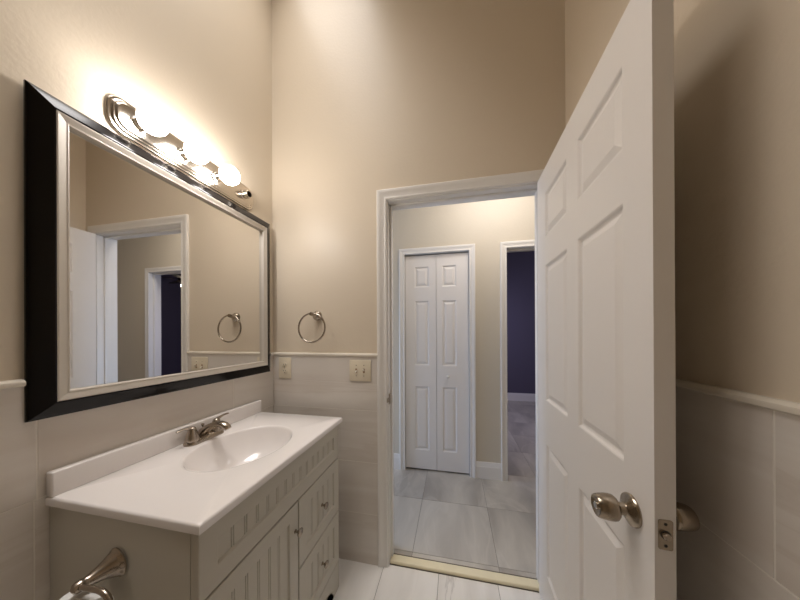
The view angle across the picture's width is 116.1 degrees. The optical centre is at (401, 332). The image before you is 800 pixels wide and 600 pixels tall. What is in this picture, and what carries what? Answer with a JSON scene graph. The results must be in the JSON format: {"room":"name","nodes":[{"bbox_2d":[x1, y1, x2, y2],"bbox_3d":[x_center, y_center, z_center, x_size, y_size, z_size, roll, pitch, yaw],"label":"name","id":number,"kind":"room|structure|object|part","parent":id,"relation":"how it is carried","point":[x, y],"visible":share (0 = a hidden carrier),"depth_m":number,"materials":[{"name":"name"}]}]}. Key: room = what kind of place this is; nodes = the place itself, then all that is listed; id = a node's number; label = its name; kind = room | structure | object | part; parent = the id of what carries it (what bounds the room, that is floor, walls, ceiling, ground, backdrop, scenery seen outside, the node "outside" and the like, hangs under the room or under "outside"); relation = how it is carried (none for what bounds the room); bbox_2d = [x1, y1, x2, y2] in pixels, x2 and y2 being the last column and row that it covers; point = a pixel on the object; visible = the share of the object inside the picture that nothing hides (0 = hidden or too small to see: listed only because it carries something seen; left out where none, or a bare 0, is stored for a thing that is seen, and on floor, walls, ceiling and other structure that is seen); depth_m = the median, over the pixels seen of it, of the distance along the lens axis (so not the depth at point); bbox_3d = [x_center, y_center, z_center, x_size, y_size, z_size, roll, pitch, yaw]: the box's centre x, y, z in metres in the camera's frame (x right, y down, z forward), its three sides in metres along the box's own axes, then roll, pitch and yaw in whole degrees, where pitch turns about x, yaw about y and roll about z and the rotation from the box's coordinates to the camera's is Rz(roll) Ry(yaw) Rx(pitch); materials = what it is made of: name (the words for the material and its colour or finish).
{"room":"bathroom","nodes":[
{"label":"bathroom","id":0,"kind":"room"},
{"bbox_2d":[0,0,274,599],"bbox_3d":[-1.196,-0.445,-0.151,0.124,3.721,3.500,0,0,12],"label":"wall","id":1,"kind":"structure","parent":0,"point":[205,65],"depth_m":0.81,"materials":[{"name":"beige paint"}]},
{"bbox_3d":[-1.135,0.129,-0.112,0.024,0.018,3.400,0,0,12],"label":"chair rail","id":2,"kind":"part","parent":1,"relation":"part of","materials":[{"name":"beige tile"}]},
{"bbox_2d":[23,79,269,422],"bbox_3d":[-0.877,-0.213,1.075,0.027,0.889,0.880,0,0,12],"label":"wall mirror","id":3,"kind":"object","parent":1,"relation":"attached to","point":[142,279],"visible":1,"depth_m":0.84,"materials":[{"name":"black paint"}]},
{"bbox_2d":[69,130,261,388],"bbox_3d":[-0.886,-0.213,1.077,0.005,0.748,0.739,0,0,12],"label":"mirror glass","id":4,"kind":"object","parent":3,"relation":"attached to","point":[166,278],"depth_m":0.91,"materials":[{"name":"silver mirror"}]},
{"bbox_2d":[46,400,260,496],"bbox_3d":[-0.882,0.413,1.047,0.024,0.068,0.756,0,0,12],"label":"backsplash","id":5,"kind":"structure","parent":1,"relation":"attached to","point":[63,479],"depth_m":0.82,"materials":[{"name":"white stone"}]},
{"bbox_2d":[105,95,252,209],"bbox_3d":[-0.835,-0.732,1.088,0.132,0.124,0.602,0,0,12],"label":"light bar","id":6,"kind":"object","parent":1,"relation":"attached to","point":[145,126],"visible":1,"depth_m":0.97,"materials":[{"name":"silver metal"}]},
{"bbox_2d":[129,116,145,133],"bbox_3d":[-0.908,-0.728,0.870,0.034,0.048,0.048,0,0,12],"label":"socket","id":7,"kind":"object","parent":6,"relation":"attached to","point":[134,126],"depth_m":0.86,"materials":[{"name":"silver metal"}]},
{"bbox_3d":[-0.856,-0.728,0.860,0.083,0.082,0.082,0,0,12],"label":"light bulb","id":8,"kind":"part","parent":6,"relation":"part of","materials":[{"name":"white glass"}]},
{"bbox_2d":[177,148,189,161],"bbox_3d":[-0.877,-0.728,1.017,0.034,0.048,0.048,0,0,12],"label":"socket","id":9,"kind":"object","parent":6,"relation":"attached to","point":[181,155],"depth_m":1.00,"materials":[{"name":"silver metal"}]},
{"bbox_3d":[-0.826,-0.728,1.006,0.083,0.082,0.082,0,0,12],"label":"light bulb","id":10,"kind":"part","parent":6,"relation":"part of","materials":[{"name":"white glass"}]},
{"bbox_2d":[212,171,222,182],"bbox_3d":[-0.847,-0.728,1.164,0.034,0.048,0.048,0,0,12],"label":"socket","id":11,"kind":"object","parent":6,"relation":"attached to","point":[216,178],"depth_m":1.15,"materials":[{"name":"silver metal"}]},
{"bbox_3d":[-0.796,-0.729,1.153,0.083,0.082,0.082,0,0,12],"label":"light bulb","id":12,"kind":"part","parent":6,"relation":"part of","materials":[{"name":"white glass"}]},
{"bbox_2d":[240,190,251,199],"bbox_3d":[-0.816,-0.728,1.313,0.034,0.048,0.048,0,0,12],"label":"socket","id":13,"kind":"object","parent":6,"relation":"attached to","point":[244,194],"depth_m":1.30,"materials":[{"name":"silver metal"}]},
{"bbox_2d":[272,0,564,565],"bbox_3d":[0.184,-0.450,1.398,5.200,3.721,0.128,0,0,12],"label":"wall","id":14,"kind":"structure","parent":0,"point":[369,96],"depth_m":1.43,"materials":[{"name":"beige paint"}]},
{"bbox_2d":[279,357,290,378],"bbox_3d":[-0.712,0.213,1.521,0.084,0.127,0.008,0,0,12],"label":"outlet","id":15,"kind":"object","parent":14,"relation":"attached to","point":[284,363],"visible":1,"depth_m":1.52,"materials":[{"name":"beige plastic"}]},
{"bbox_2d":[298,311,325,342],"bbox_3d":[-0.515,-0.037,1.464,0.177,0.192,0.071,0,0,12],"label":"towel ring","id":16,"kind":"object","parent":14,"relation":"attached to","point":[316,315],"visible":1,"depth_m":1.44,"materials":[{"name":"silver metal"}]},
{"bbox_3d":[-0.510,-0.104,1.463,0.059,0.059,0.071,0,0,12],"label":"post","id":17,"kind":"part","parent":16,"relation":"part of","materials":[{"name":"silver metal"}]},
{"bbox_3d":[0.004,0.125,1.379,1.602,0.018,0.018,0,0,12],"label":"chair rail","id":18,"kind":"part","parent":14,"relation":"part of","materials":[{"name":"beige tile"}]},
{"bbox_2d":[349,360,370,381],"bbox_3d":[-0.238,0.215,1.417,0.130,0.121,0.020,0,0,12],"label":"light switch","id":19,"kind":"object","parent":14,"relation":"attached to","point":[360,370],"visible":1,"depth_m":1.42,"materials":[{"name":"beige plastic"}]},
{"bbox_2d":[376,169,543,582],"bbox_3d":[0.325,0.252,1.378,0.916,2.115,0.146,0,0,12],"label":"door frame","id":20,"kind":"structure","parent":14,"relation":"attached to","point":[520,184],"depth_m":1.40,"materials":[{"name":"white paint"}]},
{"bbox_2d":[333,400,541,599],"bbox_3d":[1.045,1.346,1.327,6.900,0.121,7.300,0,0,12],"label":"floor","id":21,"kind":"structure","parent":0,"point":[454,518],"depth_m":1.62,"materials":[{"name":"grey tile"}]},
{"bbox_2d":[50,425,338,599],"bbox_3d":[-0.632,0.891,0.988,0.530,0.846,0.727,0,0,12],"label":"vanity cabinet","id":22,"kind":"object","parent":21,"relation":"on","point":[281,542],"visible":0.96,"depth_m":0.69,"materials":[{"name":"beige paint"}]},
{"bbox_2d":[70,547,126,599],"bbox_3d":[-0.706,0.588,0.595,0.147,0.088,0.082,0,0,12],"label":"toilet paper holder","id":23,"kind":"object","parent":22,"relation":"attached to","point":[113,565],"visible":1,"depth_m":0.60,"materials":[{"name":"silver metal"}]},
{"bbox_2d":[59,591,113,599],"bbox_3d":[-0.735,0.639,0.570,0.087,0.072,0.072,0,0,12],"label":"toilet paper roll","id":24,"kind":"object","parent":23,"relation":"hanging from","point":[83,595],"visible":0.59,"depth_m":0.57,"materials":[{"name":"white paper"}]},
{"bbox_3d":[-0.712,0.601,0.565,0.147,0.062,0.012,0,0,12],"label":"arm","id":25,"kind":"part","parent":23,"relation":"part of","materials":[{"name":"silver metal"}]},
{"bbox_3d":[-0.421,0.824,0.944,0.004,0.715,0.727,0,0,12],"label":"frame","id":26,"kind":"part","parent":22,"relation":"part of","materials":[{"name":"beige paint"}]},
{"bbox_2d":[45,400,341,534],"bbox_3d":[-0.642,0.480,0.997,0.514,0.206,0.756,0,0,12],"label":"countertop","id":27,"kind":"structure","parent":22,"relation":"on","point":[158,481],"depth_m":0.78,"materials":[{"name":"white stone"}]},
{"bbox_2d":[175,412,230,446],"bbox_3d":[-0.821,0.405,1.067,0.176,0.080,0.184,0,0,-27],"label":"faucet","id":28,"kind":"object","parent":27,"relation":"on","point":[193,437],"visible":1,"depth_m":1.02,"materials":[{"name":"silver metal"}]},
{"bbox_3d":[-0.849,0.382,0.977,0.017,0.019,0.059,0,0,17],"label":"lever","id":29,"kind":"part","parent":28,"relation":"part of","materials":[{"name":"silver metal"}]},
{"bbox_3d":[-0.842,0.404,1.003,0.049,0.055,0.049,0,0,12],"label":"handle","id":30,"kind":"part","parent":28,"relation":"part of","materials":[{"name":"silver metal"}]},
{"bbox_3d":[-0.831,0.436,1.054,0.056,0.018,0.160,0,0,12],"label":"plate","id":31,"kind":"part","parent":28,"relation":"part of","materials":[{"name":"silver metal"}]},
{"bbox_3d":[-0.784,0.402,1.044,0.158,0.074,0.042,0,0,12],"label":"spout","id":32,"kind":"part","parent":28,"relation":"part of","materials":[{"name":"silver metal"}]},
{"bbox_3d":[-0.821,0.404,1.105,0.049,0.055,0.049,0,0,12],"label":"handle","id":33,"kind":"part","parent":28,"relation":"part of","materials":[{"name":"silver metal"}]},
{"bbox_3d":[-0.444,0.911,0.772,0.018,0.528,0.382,0,0,12],"label":"cabinet door","id":34,"kind":"part","parent":22,"relation":"part of","materials":[{"name":"beige paint"}]},
{"bbox_3d":[-0.387,0.747,0.936,0.028,0.031,0.031,0,0,12],"label":"knob","id":35,"kind":"part","parent":22,"relation":"part of","materials":[{"name":"silver metal"}]},
{"bbox_3d":[-0.370,0.779,1.131,0.018,0.265,0.339,0,0,12],"label":"drawer","id":36,"kind":"part","parent":22,"relation":"part of","materials":[{"name":"beige paint"}]},
{"bbox_3d":[-0.369,1.046,1.131,0.018,0.257,0.339,0,0,12],"label":"drawer","id":37,"kind":"part","parent":22,"relation":"part of","materials":[{"name":"beige paint"}]},
{"bbox_3d":[-0.348,0.779,1.127,0.028,0.031,0.031,0,0,12],"label":"knob","id":38,"kind":"part","parent":22,"relation":"part of","materials":[{"name":"silver metal"}]},
{"bbox_3d":[-0.346,1.044,1.127,0.028,0.031,0.031,0,0,12],"label":"knob","id":39,"kind":"part","parent":22,"relation":"part of","materials":[{"name":"silver metal"}]},
{"bbox_3d":[-0.410,1.246,0.942,0.022,0.134,0.727,0,0,12],"label":"foot rail","id":40,"kind":"part","parent":22,"relation":"part of","materials":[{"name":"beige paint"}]},
{"bbox_2d":[390,554,538,590],"bbox_3d":[0.326,1.299,1.360,0.792,0.021,0.050,0,0,12],"label":"threshold","id":41,"kind":"object","parent":21,"relation":"on","point":[466,572],"visible":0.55,"depth_m":1.34,"materials":[{"name":"beige stone"}]},
{"bbox_2d":[393,196,534,462],"bbox_3d":[0.382,-0.036,2.349,5.200,2.850,0.120,0,0,12],"label":"wall","id":42,"kind":"structure","parent":0,"point":[484,224],"depth_m":2.22,"materials":[{"name":"beige paint"}]},
{"bbox_2d":[394,453,399,469],"bbox_3d":[-1.046,1.223,2.576,2.100,0.145,0.014,0,0,12],"label":"baseboard","id":43,"kind":"structure","parent":42,"relation":"attached to","point":[396,455],"depth_m":2.36,"materials":[{"name":"white paint"}]},
{"bbox_2d":[405,253,468,473],"bbox_3d":[0.324,0.273,2.321,0.582,2.003,0.066,0,0,12],"label":"door","id":44,"kind":"structure","parent":42,"relation":"in","point":[436,286],"depth_m":2.32,"materials":[{"name":"white paint"}]},
{"bbox_2d":[399,244,475,477],"bbox_3d":[0.328,0.249,2.341,0.694,2.082,0.116,0,0,12],"label":"door frame","id":45,"kind":"structure","parent":42,"relation":"attached to","point":[465,248],"depth_m":2.29,"materials":[{"name":"white paint"}]},
{"bbox_2d":[476,461,500,480],"bbox_3d":[0.766,1.215,2.201,0.212,0.145,0.014,0,0,12],"label":"baseboard","id":46,"kind":"structure","parent":42,"relation":"attached to","point":[484,470],"depth_m":2.20,"materials":[{"name":"white paint"}]},
{"bbox_2d":[500,240,534,480],"bbox_3d":[1.389,0.245,2.133,1.046,2.079,0.138,0,0,12],"label":"door frame","id":47,"kind":"structure","parent":42,"relation":"attached to","point":[524,245],"depth_m":2.17,"materials":[{"name":"white paint"}]},
{"bbox_2d":[507,251,534,393],"bbox_3d":[2.826,-0.170,3.306,4.200,3.100,2.743,0,0,12],"label":"wall","id":48,"kind":"structure","parent":0,"point":[520,265],"depth_m":4.72,"materials":[{"name":"blue paint"}]},
{"bbox_2d":[507,393,534,401],"bbox_3d":[3.087,1.207,4.543,4.000,0.145,0.014,0,0,12],"label":"baseboard","id":49,"kind":"structure","parent":48,"relation":"attached to","point":[510,396],"depth_m":4.71,"materials":[{"name":"white paint"}]},
{"bbox_2d":[565,0,799,599],"bbox_3d":[0.491,-0.453,-0.499,0.118,3.721,3.500,0,0,12],"label":"wall","id":50,"kind":"structure","parent":0,"point":[737,62],"depth_m":0.49,"materials":[{"name":"beige paint"}]},
{"bbox_2d":[537,0,699,599],"bbox_3d":[0.594,0.267,0.861,0.179,2.017,0.782,0,0,12],"label":"door","id":51,"kind":"structure","parent":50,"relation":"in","point":[610,515],"depth_m":0.62,"materials":[{"name":"white paint"}]},
{"bbox_3d":[0.480,0.396,0.566,0.072,0.068,0.068,0,0,12],"label":"knob","id":52,"kind":"part","parent":51,"relation":"part of","materials":[{"name":"silver metal"}]},
{"bbox_3d":[0.516,0.395,0.489,0.024,0.059,0.002,0,0,13],"label":"latch plate","id":53,"kind":"part","parent":51,"relation":"part of","materials":[{"name":"silver metal"}]},
{"bbox_3d":[0.584,0.395,0.543,0.072,0.068,0.068,0,0,12],"label":"knob","id":54,"kind":"part","parent":51,"relation":"part of","materials":[{"name":"silver metal"}]},
{"bbox_3d":[0.455,0.122,-0.441,0.018,0.018,3.400,0,0,12],"label":"chair rail","id":55,"kind":"part","parent":50,"relation":"part of","materials":[{"name":"beige tile"}]}
]}

